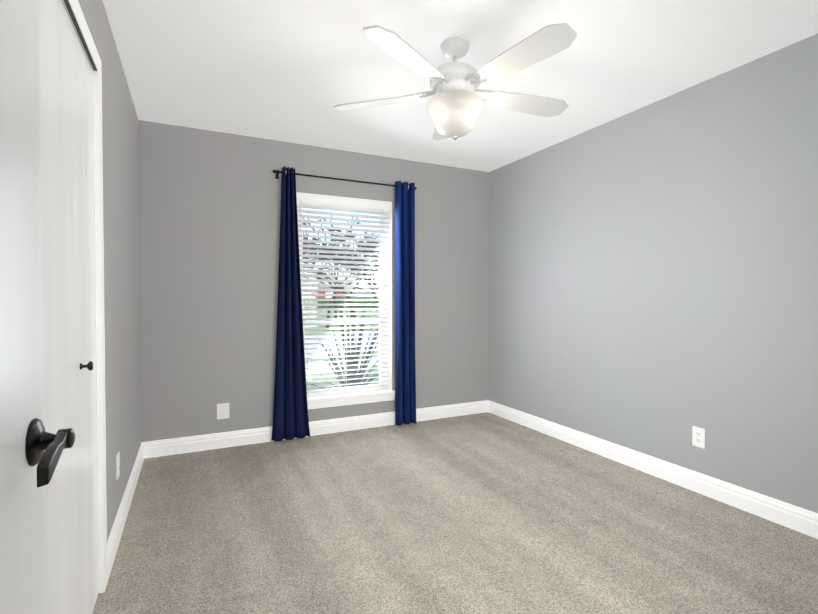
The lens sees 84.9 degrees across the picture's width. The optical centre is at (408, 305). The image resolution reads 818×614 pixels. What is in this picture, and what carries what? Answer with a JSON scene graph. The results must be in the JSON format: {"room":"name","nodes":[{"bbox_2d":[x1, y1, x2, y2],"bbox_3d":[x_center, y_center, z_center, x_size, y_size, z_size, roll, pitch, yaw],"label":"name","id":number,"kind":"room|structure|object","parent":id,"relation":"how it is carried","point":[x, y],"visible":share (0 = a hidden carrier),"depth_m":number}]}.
{"room":"empty bedroom","nodes":[
{"label":"empty bedroom","id":0,"kind":"room"},
{"bbox_2d":[78,0,141,540],"bbox_3d":[-0.862,-0.070,0.871,0.120,2.440,5.180,0,1,-26],"label":"wall","id":1,"kind":"structure","parent":0,"point":[120,149],"depth_m":2.29},
{"bbox_2d":[0,0,74,613],"bbox_3d":[-0.447,0.137,0.377,0.135,2.018,0.822,0,1,-26],"label":"entry door","id":2,"kind":"structure","parent":1,"relation":"in","point":[31,449],"depth_m":0.65},
{"bbox_2d":[39,0,98,613],"bbox_3d":[-1.050,0.118,1.396,0.070,2.022,0.756,0,1,-26],"label":"closet door","id":3,"kind":"structure","parent":1,"relation":"in","point":[68,254],"depth_m":1.36},
{"bbox_2d":[62,0,106,594],"bbox_3d":[-1.101,0.113,1.372,0.115,2.058,0.801,0,1,-26],"label":"door frame","id":4,"kind":"structure","parent":1,"relation":"attached to","point":[95,268],"depth_m":1.74},
{"bbox_2d":[116,451,119,479],"bbox_3d":[-1.429,0.788,2.200,0.007,0.117,0.072,0,1,-26],"label":"electrical outlet","id":5,"kind":"object","parent":1,"relation":"attached to","point":[117,465],"visible":1,"depth_m":2.19},
{"bbox_2d":[107,442,146,582],"bbox_3d":[-1.579,1.063,2.523,0.016,0.118,1.555,0,1,-26],"label":"baseboard","id":6,"kind":"structure","parent":1,"relation":"attached to","point":[114,538],"depth_m":2.29},
{"bbox_2d":[138,120,488,441],"bbox_3d":[-0.589,-0.122,3.949,3.300,2.440,0.120,0,1,-26],"label":"wall","id":7,"kind":"structure","parent":0,"point":[209,211],"depth_m":3.55},
{"bbox_2d":[217,403,228,418],"bbox_3d":[-1.445,0.822,3.479,0.090,0.120,0.006,0,1,-26],"label":"electrical outlet","id":8,"kind":"object","parent":7,"relation":"attached to","point":[222,410],"visible":1,"depth_m":3.48},
{"bbox_2d":[147,400,486,457],"bbox_3d":[-0.573,1.040,3.901,3.030,0.118,0.016,0,1,-26],"label":"baseboard","id":9,"kind":"structure","parent":7,"relation":"attached to","point":[157,448],"depth_m":3.78},
{"bbox_2d":[297,202,387,394],"bbox_3d":[-0.584,-0.074,3.985,0.850,1.718,0.061,0,1,-26],"label":"window","id":10,"kind":"structure","parent":7,"relation":"in","point":[379,338],"depth_m":4.06},
{"bbox_2d":[297,194,390,398],"bbox_3d":[-0.557,-0.072,3.930,0.846,1.716,0.064,0,1,-26],"label":"window blinds","id":11,"kind":"object","parent":10,"relation":"attached to","point":[301,198],"visible":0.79,"depth_m":3.92},
{"bbox_2d":[271,166,416,441],"bbox_3d":[-0.522,-0.011,3.849,1.293,2.189,0.122,0,1,-26],"label":"curtains","id":12,"kind":"object","parent":7,"relation":"attached to","point":[290,415],"visible":1,"depth_m":3.64},
{"bbox_2d":[296,192,394,409],"bbox_3d":[-0.564,-0.035,3.943,0.940,1.815,0.155,0,1,-26],"label":"window frame","id":13,"kind":"structure","parent":7,"relation":"attached to","point":[335,401],"depth_m":4.02},
{"bbox_2d":[92,412,817,613],"bbox_3d":[0.542,1.187,1.641,3.300,0.100,5.300,0,1,-26],"label":"floor","id":14,"kind":"structure","parent":0,"point":[485,513],"depth_m":2.19},
{"bbox_2d":[103,0,817,171],"bbox_3d":[0.542,-1.353,1.598,3.300,0.100,5.300,0,1,-26],"label":"ceiling","id":15,"kind":"structure","parent":0,"point":[293,71],"depth_m":2.40},
{"bbox_2d":[333,23,576,140],"bbox_3d":[0.271,-1.075,2.259,1.262,0.478,1.276,0,1,-26],"label":"ceiling fan","id":16,"kind":"object","parent":15,"relation":"hanging from","point":[454,106],"visible":1,"depth_m":2.16},
{"bbox_2d":[488,33,817,512],"bbox_3d":[1.999,-0.093,2.260,0.120,2.440,5.180,0,1,-26],"label":"wall","id":17,"kind":"structure","parent":0,"point":[653,279],"depth_m":2.77},
{"bbox_2d":[487,400,817,538],"bbox_3d":[1.605,1.056,2.933,0.016,0.118,3.660,0,1,-26],"label":"baseboard","id":18,"kind":"structure","parent":17,"relation":"attached to","point":[796,518],"depth_m":2.76},
{"bbox_2d":[692,426,704,448],"bbox_3d":[1.733,0.789,2.677,0.007,0.117,0.072,0,1,-26],"label":"electrical outlet","id":19,"kind":"object","parent":17,"relation":"attached to","point":[698,436],"visible":1,"depth_m":2.67},
{"label":"outside","id":20,"kind":"structure","parent":0,"visible":0},
{"bbox_2d":[303,310,378,389],"bbox_3d":[-18.141,0.597,60.056,140.000,0.200,116.120,0,1,-26],"label":"ground","id":21,"kind":"structure","parent":20,"point":[328,359],"depth_m":17.98},
{"bbox_2d":[303,282,379,308],"bbox_3d":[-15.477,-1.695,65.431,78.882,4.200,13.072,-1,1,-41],"label":"house","id":22,"kind":"structure","parent":21,"relation":"on","point":[323,297],"depth_m":62.67},
{"bbox_2d":[303,215,379,330],"bbox_3d":[-2.650,-1.759,24.631,16.560,5.760,14.387,0,1,-26],"label":"tree","id":23,"kind":"object","parent":21,"relation":"on","point":[336,278],"depth_m":21.30},
{"bbox_2d":[305,333,378,374],"bbox_3d":[-3.437,1.284,12.757,117.790,0.030,36.828,0,1,-26],"label":"street","id":24,"kind":"structure","parent":21,"relation":"on","point":[328,350],"depth_m":13.20},
{"bbox_2d":[305,288,378,388],"bbox_3d":[-0.698,0.531,6.109,2.753,1.560,2.598,0,1,-26],"label":"plant","id":25,"kind":"object","parent":21,"relation":"on","point":[352,363],"depth_m":5.81}
]}

